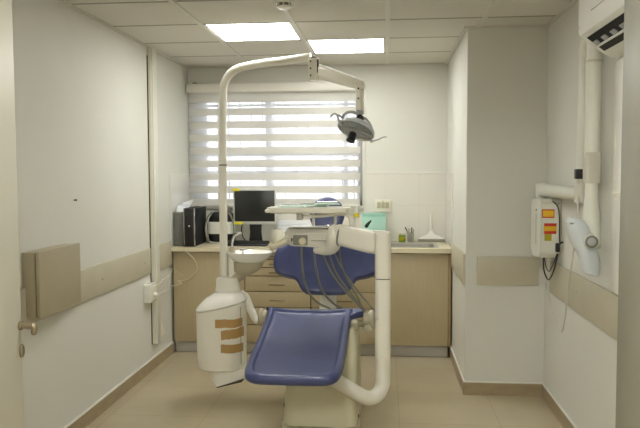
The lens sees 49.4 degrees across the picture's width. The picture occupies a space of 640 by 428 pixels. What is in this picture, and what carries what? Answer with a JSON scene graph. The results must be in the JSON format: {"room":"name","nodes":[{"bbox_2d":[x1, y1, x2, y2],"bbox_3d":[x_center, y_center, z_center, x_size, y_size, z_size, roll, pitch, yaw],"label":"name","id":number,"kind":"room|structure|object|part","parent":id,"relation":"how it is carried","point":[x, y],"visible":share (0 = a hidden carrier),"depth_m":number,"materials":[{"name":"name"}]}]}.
{"room":"dental clinic","nodes":[
{"label":"dental clinic","id":0,"kind":"room"},
{"bbox_2d":[12,0,188,427],"bbox_3d":[-1.474,-0.025,4.091,0.120,2.600,4.860,0,3,5],"label":"wall","id":1,"kind":"structure","parent":0,"point":[80,84],"depth_m":4.21,"materials":[{"name":"white paint"}]},
{"bbox_2d":[21,243,80,317],"bbox_3d":[-1.407,0.339,3.663,0.095,0.330,0.462,0,3,5],"label":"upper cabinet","id":2,"kind":"object","parent":1,"relation":"attached to","point":[51,276],"visible":1,"depth_m":3.55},
{"bbox_2d":[20,248,150,322],"bbox_3d":[-1.455,0.457,3.539,0.022,0.192,3.510,0,3,5],"label":"guard","id":3,"kind":"object","parent":1,"relation":"attached to","point":[98,279],"visible":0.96,"depth_m":4.47,"materials":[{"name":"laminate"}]},
{"bbox_2d":[64,342,173,427],"bbox_3d":[-1.436,1.247,3.810,0.012,0.093,4.160,0,3,5],"label":"baseboard","id":4,"kind":"structure","parent":1,"relation":"attached to","point":[83,420],"depth_m":4.68,"materials":[{"name":"tile"}]},
{"bbox_2d":[146,46,164,343],"bbox_3d":[-1.267,-0.138,5.421,0.042,2.270,0.270,0,3,5],"label":"duct","id":5,"kind":"object","parent":1,"relation":"attached to","point":[157,329],"visible":1,"depth_m":5.31,"materials":[{"name":"plastic"}]},
{"bbox_3d":[-1.261,-0.127,5.325,0.012,2.259,0.055,0,3,5],"label":"lid","id":6,"kind":"part","parent":5,"relation":"part of","materials":[{"name":"plastic"}]},
{"bbox_2d":[159,241,171,268],"bbox_3d":[-1.260,0.334,5.636,0.018,0.192,0.350,0,3,5],"label":"guard","id":7,"kind":"object","parent":1,"relation":"attached to","point":[165,248],"visible":0.74,"depth_m":5.63,"materials":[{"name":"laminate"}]},
{"bbox_2d":[143,250,197,303],"bbox_3d":[-1.212,0.480,5.495,0.166,0.336,0.690,1,4,20],"label":"box","id":8,"kind":"object","parent":1,"relation":"attached to","point":[150,289],"visible":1,"depth_m":5.23,"materials":[{"name":"plastic"}]},
{"bbox_2d":[143,282,156,303],"bbox_3d":[-1.281,0.593,5.246,0.050,0.140,0.160,0,3,5],"label":"socket","id":9,"kind":"object","parent":8,"relation":"attached to","point":[150,289],"depth_m":5.18,"materials":[{"name":"white plastic"}]},
{"bbox_2d":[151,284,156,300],"bbox_3d":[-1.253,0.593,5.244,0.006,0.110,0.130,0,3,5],"label":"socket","id":10,"kind":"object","parent":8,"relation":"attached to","point":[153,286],"depth_m":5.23,"materials":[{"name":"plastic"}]},
{"bbox_3d":[-1.133,0.454,5.513,0.179,0.287,0.576,0,3,5],"label":"cord","id":11,"kind":"part","parent":8,"relation":"part of","materials":[{"name":"plastic"}]},
{"bbox_2d":[169,175,190,245],"bbox_3d":[-1.220,-0.044,6.096,0.010,0.598,0.585,0,3,5],"label":"backsplash","id":12,"kind":"structure","parent":1,"relation":"attached to","point":[179,184],"depth_m":5.95,"materials":[{"name":"tile"}]},
{"bbox_2d":[57,0,578,68],"bbox_3d":[-0.004,-1.232,3.822,3.094,0.112,4.980,0,3,5],"label":"ceiling","id":13,"kind":"structure","parent":0,"point":[414,32],"depth_m":4.43,"materials":[{"name":"tile"}]},
{"bbox_2d":[205,23,300,41],"bbox_3d":[-0.443,-1.246,4.751,0.566,0.013,0.584,0,3,5],"label":"recessed light","id":14,"kind":"object","parent":13,"relation":"in","point":[258,31],"visible":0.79,"depth_m":4.73,"materials":[{"name":"white plastic"}]},
{"bbox_2d":[275,0,293,9],"bbox_3d":[-0.196,-1.159,3.854,0.104,0.047,0.104,0,3,5],"label":"smoke detector","id":15,"kind":"object","parent":13,"relation":"attached to","point":[281,4],"visible":1,"depth_m":3.82,"materials":[{"name":"white plastic"}]},
{"bbox_2d":[307,39,384,53],"bbox_3d":[0.211,-1.280,5.291,0.566,0.013,0.584,0,3,5],"label":"recessed light","id":16,"kind":"object","parent":13,"relation":"in","point":[350,45],"visible":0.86,"depth_m":5.29,"materials":[{"name":"white plastic"}]},
{"bbox_2d":[188,64,447,241],"bbox_3d":[-0.029,-0.163,6.362,2.332,2.600,0.180,0,3,5],"label":"wall","id":17,"kind":"structure","parent":0,"point":[405,104],"depth_m":6.17,"materials":[{"name":"white paint"}]},
{"bbox_2d":[190,88,364,208],"bbox_3d":[-0.370,-0.596,6.380,1.623,1.135,0.262,0,3,5],"label":"window","id":18,"kind":"structure","parent":17,"relation":"in","point":[361,156],"depth_m":6.34,"materials":[{"name":"clear glass"}]},
{"bbox_2d":[186,81,360,206],"bbox_3d":[-0.414,-0.622,6.225,1.566,1.112,0.109,0,3,5],"label":"zebra blind","id":19,"kind":"object","parent":18,"relation":"attached to","point":[322,90],"visible":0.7,"depth_m":6.22,"materials":[{"name":"white fabric"}]},
{"bbox_3d":[-0.397,-0.059,6.327,1.583,0.030,0.090,0,3,5],"label":"sill","id":20,"kind":"part","parent":18,"relation":"part of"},
{"bbox_2d":[206,174,445,240],"bbox_3d":[-0.033,-0.058,6.273,2.322,0.598,0.010,0,3,5],"label":"backsplash","id":21,"kind":"structure","parent":17,"relation":"attached to","point":[414,197],"depth_m":6.19,"materials":[{"name":"tile"}]},
{"bbox_2d":[375,199,391,211],"bbox_3d":[0.564,-0.076,6.197,0.153,0.109,0.026,0,3,5],"label":"wall socket","id":22,"kind":"object","parent":17,"relation":"attached to","point":[381,205],"visible":1,"depth_m":6.19,"materials":[{"name":"plastic"}]},
{"bbox_2d":[365,172,446,173],"bbox_3d":[0.760,-0.364,6.178,0.727,0.018,0.014,0,3,5],"label":"trim","id":23,"kind":"structure","parent":17,"relation":"attached to","point":[365,172],"depth_m":6.17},
{"bbox_2d":[445,174,452,246],"bbox_3d":[1.093,-0.040,5.894,0.010,0.598,0.526,0,3,5],"label":"backsplash","id":24,"kind":"structure","parent":17,"relation":"attached to","point":[449,177],"depth_m":5.79,"materials":[{"name":"tile"}]},
{"bbox_2d":[86,348,562,427],"bbox_3d":[-0.053,1.405,2.673,3.500,0.100,7.640,0,3,5],"label":"floor","id":25,"kind":"structure","parent":0,"point":[424,391],"depth_m":4.57,"materials":[{"name":"tile"}]},
{"bbox_2d":[173,252,244,340],"bbox_3d":[-0.901,0.677,6.100,0.605,0.764,0.578,0,3,5],"label":"base cabinet","id":26,"kind":"object","parent":25,"relation":"on","point":[189,294],"visible":0.44,"depth_m":5.82,"materials":[{"name":"laminate"}]},
{"bbox_2d":[171,240,450,252],"bbox_3d":[-0.066,0.279,5.980,2.310,0.036,0.613,0,3,5],"label":"countertop","id":27,"kind":"structure","parent":26,"relation":"on","point":[443,247],"depth_m":5.75,"materials":[{"name":"beige laminate"}]},
{"bbox_2d":[173,212,183,245],"bbox_3d":[-1.178,0.117,6.029,0.084,0.288,0.360,0,3,5],"label":"case","id":28,"kind":"object","parent":27,"relation":"on","point":[177,216],"visible":0.53,"depth_m":5.86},
{"bbox_3d":[-1.178,-0.015,6.021,0.084,0.023,0.360,0,3,5],"label":"case lid","id":29,"kind":"part","parent":28,"relation":"part of","materials":[{"name":"grey metal"}]},
{"bbox_2d":[176,200,192,211],"bbox_3d":[-1.171,-0.063,6.002,0.086,0.115,0.254,1,3,14],"label":"paper stack","id":30,"kind":"object","parent":28,"relation":"on","point":[187,204],"visible":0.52,"depth_m":6.00,"materials":[{"name":"paper"}]},
{"bbox_2d":[183,206,205,246],"bbox_3d":[-1.076,0.103,5.981,0.109,0.322,0.404,0,3,5],"label":"computer tower","id":31,"kind":"object","parent":27,"relation":"on","point":[194,218],"visible":0.99,"depth_m":5.79,"materials":[{"name":"black plastic"}]},
{"bbox_3d":[-1.088,0.113,5.791,0.080,0.316,0.015,0,3,4],"label":"panel","id":32,"kind":"part","parent":31,"relation":"part of","materials":[{"name":"black plastic"}]},
{"bbox_2d":[205,211,236,242],"bbox_3d":[-0.864,0.113,6.151,0.265,0.279,0.218,0,3,5],"label":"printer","id":33,"kind":"object","parent":27,"relation":"on","point":[213,223],"visible":0.8,"depth_m":6.06,"materials":[{"name":"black plastic"}]},
{"bbox_3d":[-0.970,0.115,6.063,0.070,0.271,0.020,-1,3,-10],"label":"frame","id":34,"kind":"part","parent":33,"relation":"part of","materials":[{"name":"white plastic"}]},
{"bbox_3d":[-0.775,0.115,6.045,0.070,0.271,0.020,1,4,21],"label":"frame","id":35,"kind":"part","parent":33,"relation":"part of","materials":[{"name":"white plastic"}]},
{"bbox_2d":[227,240,268,245],"bbox_3d":[-0.617,0.248,5.893,0.365,0.037,0.150,0,3,5],"label":"keyboard","id":36,"kind":"object","parent":27,"relation":"on","point":[236,243],"visible":0.94,"depth_m":5.84,"materials":[{"name":"black plastic"}]},
{"bbox_2d":[232,188,276,242],"bbox_3d":[-0.566,0.014,6.101,0.380,0.482,0.170,0,3,5],"label":"monitor","id":37,"kind":"object","parent":27,"relation":"on","point":[249,205],"visible":0.89,"depth_m":6.04,"materials":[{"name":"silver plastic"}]},
{"bbox_2d":[271,229,283,243],"bbox_3d":[-0.368,0.195,6.012,0.120,0.128,0.120,0,3,5],"label":"cup","id":38,"kind":"object","parent":27,"relation":"on","point":[276,234],"visible":0.78,"depth_m":5.96,"materials":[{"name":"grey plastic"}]},
{"bbox_2d":[277,220,311,231],"bbox_3d":[-0.203,0.151,6.265,0.375,0.184,0.052,0,3,5],"label":"stack of paper","id":39,"kind":"object","parent":27,"relation":"on","point":[281,224],"visible":0.18,"depth_m":6.25,"materials":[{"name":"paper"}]},
{"bbox_2d":[362,213,385,230],"bbox_3d":[0.475,0.121,6.104,0.205,0.260,0.112,0,3,5],"label":"carton","id":40,"kind":"object","parent":27,"relation":"on","point":[378,220],"visible":0.6,"depth_m":6.04,"materials":[{"name":"teal cardboard"}]},
{"bbox_2d":[399,232,404,241],"bbox_3d":[0.723,0.205,6.132,0.059,0.086,0.059,0,3,5],"label":"jar","id":41,"kind":"object","parent":27,"relation":"on","point":[401,234],"visible":0.99,"depth_m":6.11,"materials":[{"name":"glass"}]},
{"bbox_2d":[407,232,413,241],"bbox_3d":[0.798,0.206,6.125,0.062,0.085,0.062,0,3,5],"label":"tumbler","id":42,"kind":"object","parent":27,"relation":"on","point":[410,236],"visible":1,"depth_m":6.10,"materials":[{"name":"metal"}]},
{"bbox_2d":[391,242,438,247],"bbox_3d":[0.755,0.340,5.885,0.469,0.162,0.424,0,3,5],"label":"sink","id":43,"kind":"object","parent":27,"relation":"in","point":[393,244],"visible":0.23,"depth_m":6.06,"materials":[{"name":"metal"}]},
{"bbox_2d":[418,214,444,241],"bbox_3d":[0.985,0.123,6.148,0.232,0.245,0.055,0,3,5],"label":"squeegee","id":44,"kind":"object","parent":27,"relation":"on","point":[430,237],"visible":1,"depth_m":6.13,"materials":[{"name":"white plastic"}]},
{"bbox_3d":[0.984,0.234,6.134,0.232,0.025,0.014,0,3,5],"label":"rubber blade","id":45,"kind":"part","parent":44,"relation":"part of","materials":[{"name":"grey rubber"}]},
{"bbox_2d":[245,252,310,341],"bbox_3d":[-0.326,0.679,6.031,0.549,0.764,0.608,0,3,5],"label":"base cabinet","id":46,"kind":"object","parent":25,"relation":"on","point":[265,288],"visible":0.36,"depth_m":5.76,"materials":[{"name":"laminate"}]},
{"bbox_3d":[-0.350,0.999,5.786,0.543,0.143,0.019,0,3,5],"label":"drawer","id":47,"kind":"part","parent":46,"relation":"part of","materials":[{"name":"laminate"}]},
{"bbox_3d":[-0.352,0.479,5.755,0.543,0.064,0.019,0,3,5],"label":"drawer","id":48,"kind":"part","parent":46,"relation":"part of","materials":[{"name":"laminate"}]},
{"bbox_3d":[-0.352,0.411,5.751,0.543,0.060,0.019,0,3,5],"label":"drawer","id":49,"kind":"part","parent":46,"relation":"part of","materials":[{"name":"laminate"}]},
{"bbox_3d":[-0.351,0.580,5.761,0.543,0.123,0.019,0,3,5],"label":"drawer","id":50,"kind":"part","parent":46,"relation":"part of","materials":[{"name":"laminate"}]},
{"bbox_3d":[-0.354,0.583,5.737,0.132,0.012,0.030,0,3,5],"label":"handle","id":51,"kind":"part","parent":46,"relation":"part of","materials":[{"name":"metal"}]},
{"bbox_3d":[-0.350,0.850,5.777,0.543,0.141,0.019,0,3,5],"label":"drawer","id":52,"kind":"part","parent":46,"relation":"part of","materials":[{"name":"laminate"}]},
{"bbox_3d":[-0.351,0.711,5.769,0.543,0.125,0.019,0,3,5],"label":"drawer","id":53,"kind":"part","parent":46,"relation":"part of","materials":[{"name":"laminate"}]},
{"bbox_2d":[244,197,374,427],"bbox_3d":[-0.024,0.592,4.258,0.758,1.337,1.595,0,3,5],"label":"dental chair","id":54,"kind":"object","parent":25,"relation":"on","point":[304,351],"visible":0.84,"depth_m":4.00,"materials":[{"name":"blue leather"}]},
{"bbox_2d":[195,232,272,387],"bbox_3d":[-0.497,0.628,4.657,0.658,1.014,0.361,0,3,5],"label":"dental spittoon unit","id":55,"kind":"object","parent":54,"relation":"attached to","point":[221,317],"visible":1,"depth_m":4.55,"materials":[{"name":"plastic"}]},
{"bbox_3d":[-0.658,0.583,4.644,0.340,0.126,0.310,0,3,5],"label":"lid","id":56,"kind":"part","parent":55,"relation":"part of","materials":[{"name":"white plastic"}]},
{"bbox_3d":[-0.444,1.016,4.619,0.545,0.227,0.180,0,3,5],"label":"foot arm","id":57,"kind":"part","parent":55,"relation":"part of","materials":[{"name":"plastic"}]},
{"bbox_3d":[-0.560,0.177,4.679,0.088,0.116,0.021,2,4,29],"label":"spout","id":58,"kind":"part","parent":55,"relation":"part of","materials":[{"name":"silver metal"}]},
{"bbox_3d":[-0.507,0.405,4.699,0.265,0.166,0.156,0,3,5],"label":"support arm","id":59,"kind":"part","parent":55,"relation":"part of","materials":[{"name":"beige plastic"}]},
{"bbox_3d":[-0.461,0.612,4.606,0.049,0.192,0.273,-2,4,-30],"label":"link arm","id":60,"kind":"part","parent":55,"relation":"part of","materials":[{"name":"plastic"}]},
{"bbox_2d":[227,249,272,262],"bbox_3d":[-0.473,0.296,4.690,0.316,0.087,0.253,0,3,5],"label":"bowl","id":61,"kind":"object","parent":55,"relation":"on","point":[242,255],"depth_m":4.61,"materials":[{"name":"white ceramic"}]},
{"bbox_2d":[219,53,386,275],"bbox_3d":[-0.132,-0.303,4.469,1.153,1.468,0.280,2,4,33],"label":"light","id":62,"kind":"object","parent":55,"relation":"on","point":[354,128],"visible":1,"depth_m":4.50,"materials":[{"name":"plastic"}]},
{"bbox_3d":[0.098,-0.567,4.168,0.077,0.080,0.025,-1,3,-15],"label":"handle","id":63,"kind":"part","parent":62,"relation":"part of","materials":[{"name":"grey plastic"}]},
{"bbox_3d":[0.130,-0.861,4.365,0.370,0.190,0.070,3,4,40],"label":"spring arm","id":64,"kind":"part","parent":62,"relation":"part of","materials":[{"name":"plastic"}]},
{"bbox_3d":[0.188,-0.595,4.235,0.115,0.071,0.036,-1,3,-13],"label":"loop arm","id":65,"kind":"part","parent":62,"relation":"part of"},
{"bbox_3d":[0.259,-0.699,4.284,0.029,0.171,0.024,-3,4,-40],"label":"drop post","id":66,"kind":"part","parent":62,"relation":"part of","materials":[{"name":"plastic"}]},
{"bbox_3d":[0.290,-0.532,4.235,0.095,0.136,0.014,2,4,34],"label":"yoke arm","id":67,"kind":"part","parent":62,"relation":"part of"},
{"bbox_3d":[0.355,-0.454,4.236,0.101,0.041,0.017,0,3,5],"label":"handle","id":68,"kind":"part","parent":62,"relation":"part of","materials":[{"name":"grey plastic"}]},
{"bbox_3d":[-0.105,0.727,3.937,0.562,0.227,0.926,0,3,5],"label":"seat","id":69,"kind":"part","parent":54,"relation":"part of","materials":[{"name":"blue leather"}]},
{"bbox_3d":[0.033,1.227,4.363,0.446,0.055,0.810,0,3,5],"label":"plate","id":70,"kind":"part","parent":54,"relation":"part of","materials":[{"name":"plastic"}]},
{"bbox_3d":[0.043,0.364,4.746,0.716,0.362,0.234,0,3,5],"label":"backrest","id":71,"kind":"part","parent":54,"relation":"part of","materials":[{"name":"blue leather"}]},
{"bbox_3d":[0.057,0.563,4.731,0.110,0.340,0.190,0,3,5],"label":"backrest post","id":72,"kind":"part","parent":54,"relation":"part of","materials":[{"name":"grey plastic"}]},
{"bbox_2d":[265,206,390,405],"bbox_3d":[0.051,0.529,4.147,0.739,1.135,0.576,0,3,5],"label":"dental delivery unit","id":73,"kind":"object","parent":54,"relation":"attached to","point":[325,239],"visible":1,"depth_m":4.01,"materials":[{"name":"plastic"}]},
{"bbox_2d":[278,204,305,207],"bbox_3d":[-0.165,-0.050,4.148,0.165,0.020,0.090,0,3,3],"label":"packet","id":74,"kind":"object","parent":73,"relation":"on","point":[281,205],"visible":1,"depth_m":4.11,"materials":[{"name":"white paper"}]},
{"bbox_3d":[-0.105,0.163,4.143,0.044,0.044,0.016,0,3,5],"label":"head knob","id":75,"kind":"part","parent":73,"relation":"part of","materials":[{"name":"plastic"}]},
{"bbox_2d":[265,206,350,212],"bbox_3d":[-0.068,-0.025,4.177,0.496,0.032,0.247,0,3,5],"label":"tray","id":76,"kind":"object","parent":73,"relation":"on","point":[273,209],"depth_m":4.07,"materials":[{"name":"plastic"}]},
{"bbox_2d":[302,203,328,206],"bbox_3d":[-0.037,-0.054,4.206,0.180,0.020,0.090,0,3,11],"label":"packet","id":77,"kind":"object","parent":73,"relation":"on","point":[305,204],"visible":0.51,"depth_m":4.17,"materials":[{"name":"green paper"}]},
{"bbox_2d":[315,201,339,204],"bbox_3d":[0.044,-0.066,4.157,0.150,0.020,0.090,0,3,-1],"label":"packet","id":78,"kind":"object","parent":77,"relation":"on","point":[318,202],"visible":1,"depth_m":4.12,"materials":[{"name":"white paper"}]},
{"bbox_3d":[0.211,0.144,4.035,0.255,0.164,0.100,1,4,22],"label":"horizontal arm","id":79,"kind":"part","parent":73,"relation":"part of","materials":[{"name":"plastic"}]},
{"bbox_2d":[354,206,358,224],"bbox_3d":[0.218,0.009,4.159,0.033,0.117,0.045,0,3,5],"label":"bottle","id":80,"kind":"object","parent":73,"relation":"attached to","point":[356,210],"visible":1,"depth_m":4.15,"materials":[{"name":"white plastic"}]},
{"bbox_3d":[0.363,0.234,4.004,0.093,0.269,0.093,0,3,5],"label":"post","id":81,"kind":"part","parent":73,"relation":"part of","materials":[{"name":"plastic"}]},
{"bbox_3d":[0.294,0.710,4.300,0.060,0.060,0.040,0,3,5],"label":"adjusting knob","id":82,"kind":"part","parent":54,"relation":"part of","materials":[{"name":"beige plastic"}]},
{"bbox_2d":[176,341,447,356],"bbox_3d":[-0.088,1.123,5.816,2.280,0.096,0.015,0,3,5],"label":"plinth","id":83,"kind":"object","parent":25,"relation":"on","point":[190,346],"visible":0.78,"depth_m":5.74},
{"bbox_2d":[311,276,374,344],"bbox_3d":[0.230,0.680,5.979,0.565,0.764,0.608,0,3,5],"label":"base cabinet","id":84,"kind":"object","parent":25,"relation":"on","point":[366,287],"visible":0.1,"depth_m":5.70,"materials":[{"name":"laminate"}]},
{"bbox_3d":[0.206,0.851,5.725,0.559,0.141,0.019,0,3,5],"label":"drawer","id":85,"kind":"part","parent":84,"relation":"part of","materials":[{"name":"laminate"}]},
{"bbox_3d":[0.206,0.712,5.716,0.559,0.125,0.019,0,3,5],"label":"drawer","id":86,"kind":"part","parent":84,"relation":"part of","materials":[{"name":"laminate"}]},
{"bbox_3d":[0.205,0.581,5.709,0.559,0.123,0.019,0,3,5],"label":"drawer","id":87,"kind":"part","parent":84,"relation":"part of","materials":[{"name":"laminate"}]},
{"bbox_3d":[0.207,1.000,5.733,0.559,0.143,0.019,0,3,5],"label":"drawer","id":88,"kind":"part","parent":84,"relation":"part of","materials":[{"name":"laminate"}]},
{"bbox_2d":[390,253,450,346],"bbox_3d":[0.801,0.680,5.940,0.574,0.764,0.578,0,3,5],"label":"base cabinet","id":89,"kind":"object","parent":25,"relation":"on","point":[419,281],"depth_m":5.65,"materials":[{"name":"laminate"}]},
{"bbox_3d":[1.075,0.681,5.914,0.022,0.764,0.578,0,3,5],"label":"end panel","id":90,"kind":"part","parent":89,"relation":"part of","materials":[{"name":"beige wood"}]},
{"bbox_2d":[447,27,548,382],"bbox_3d":[1.378,-0.114,5.446,0.642,2.600,1.624,0,3,5],"label":"wall pillar","id":91,"kind":"structure","parent":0,"point":[497,85],"depth_m":4.66,"materials":[{"name":"white paint"}]},
{"bbox_2d":[450,346,464,394],"bbox_3d":[1.026,1.156,5.215,0.012,0.093,0.976,0,3,5],"label":"baseboard","id":92,"kind":"structure","parent":91,"relation":"attached to","point":[457,369],"depth_m":5.10,"materials":[{"name":"tile"}]},
{"bbox_2d":[451,242,464,283],"bbox_3d":[1.017,0.349,5.136,0.018,0.204,0.840,0,3,5],"label":"guard","id":93,"kind":"object","parent":91,"relation":"attached to","point":[457,255],"visible":1,"depth_m":4.99,"materials":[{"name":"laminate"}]},
{"bbox_2d":[465,381,541,396],"bbox_3d":[1.241,1.185,4.712,0.510,0.093,0.012,0,3,5],"label":"baseboard","id":94,"kind":"structure","parent":91,"relation":"attached to","point":[532,389],"depth_m":4.71,"materials":[{"name":"tile"}]},
{"bbox_2d":[477,256,538,285],"bbox_3d":[1.257,0.382,4.658,0.406,0.192,0.022,0,3,5],"label":"guard","id":95,"kind":"object","parent":91,"relation":"attached to","point":[491,270],"visible":0.98,"depth_m":4.65,"materials":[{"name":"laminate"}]},
{"bbox_2d":[543,1,618,427],"bbox_3d":[1.411,0.028,3.006,0.120,2.600,3.236,0,3,5],"label":"wall","id":96,"kind":"structure","parent":0,"point":[580,361],"depth_m":3.94,"materials":[{"name":"white paint"}]},
{"bbox_2d":[542,383,576,427],"bbox_3d":[1.350,1.279,3.085,0.012,0.093,3.236,0,3,5],"label":"baseboard","id":97,"kind":"structure","parent":96,"relation":"attached to","point":[558,411],"depth_m":4.28,"materials":[{"name":"tile"}]},
{"bbox_2d":[531,38,602,331],"bbox_3d":[1.357,-0.123,3.882,0.175,1.601,1.262,0,3,9],"label":"dental x-ray machine","id":98,"kind":"object","parent":96,"relation":"attached to","point":[584,234],"visible":0.93,"depth_m":3.36,"materials":[{"name":"plastic"}]},
{"bbox_3d":[1.380,-0.130,4.018,0.079,0.080,0.928,0,3,5],"label":"horizontal arm","id":99,"kind":"part","parent":98,"relation":"part of","materials":[{"name":"plastic"}]},
{"bbox_3d":[1.432,0.050,4.207,0.050,0.260,0.032,0,3,5],"label":"power cord","id":100,"kind":"part","parent":98,"relation":"part of","materials":[{"name":"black plastic"}]},
{"bbox_2d":[549,261,617,339],"bbox_3d":[1.337,0.484,2.986,0.022,0.202,2.930,0,3,5],"label":"guard","id":101,"kind":"object","parent":96,"relation":"attached to","point":[597,304],"visible":0.62,"depth_m":3.61,"materials":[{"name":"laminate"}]},
{"bbox_2d":[578,0,624,57],"bbox_3d":[1.216,-0.841,2.661,0.207,0.345,0.895,0,3,5],"label":"air conditioner","id":102,"kind":"object","parent":96,"relation":"attached to","point":[601,22],"visible":0.84,"depth_m":2.90,"materials":[{"name":"plastic"}]},
{"bbox_2d":[611,57,622,294],"bbox_3d":[1.335,-0.162,3.065,0.043,1.053,0.172,0,3,5],"label":"pipe cover","id":103,"kind":"object","parent":96,"relation":"attached to","point":[619,62],"visible":0.37,"depth_m":3.08,"materials":[{"name":"plastic"}]},
{"bbox_3d":[-0.226,0.123,1.477,3.094,2.600,0.120,0,3,5],"label":"wall","id":104,"kind":"structure","parent":0,"visible":0},
{"bbox_2d":[0,0,37,427],"bbox_3d":[-1.033,0.256,2.008,0.102,2.262,0.689,0,3,5],"label":"door","id":105,"kind":"structure","parent":104,"relation":"in","point":[12,350],"depth_m":2.27,"materials":[{"name":"paint"}]},
{"bbox_3d":[-1.005,0.462,2.348,0.011,0.046,0.022,0,3,5],"label":"keyhole plate","id":106,"kind":"part","parent":105,"relation":"part of","materials":[{"name":"metal"}]},
{"bbox_3d":[-0.981,0.384,2.341,0.060,0.049,0.032,0,3,5],"label":"handle","id":107,"kind":"part","parent":105,"relation":"part of","materials":[{"name":"metal"}]},
{"bbox_2d":[615,0,639,427],"bbox_3d":[-0.221,0.263,1.480,1.825,2.320,0.170,0,3,5],"label":"trim","id":108,"kind":"structure","parent":104,"relation":"attached to","point":[628,330],"depth_m":1.41,"materials":[{"name":"paint"}]}
]}

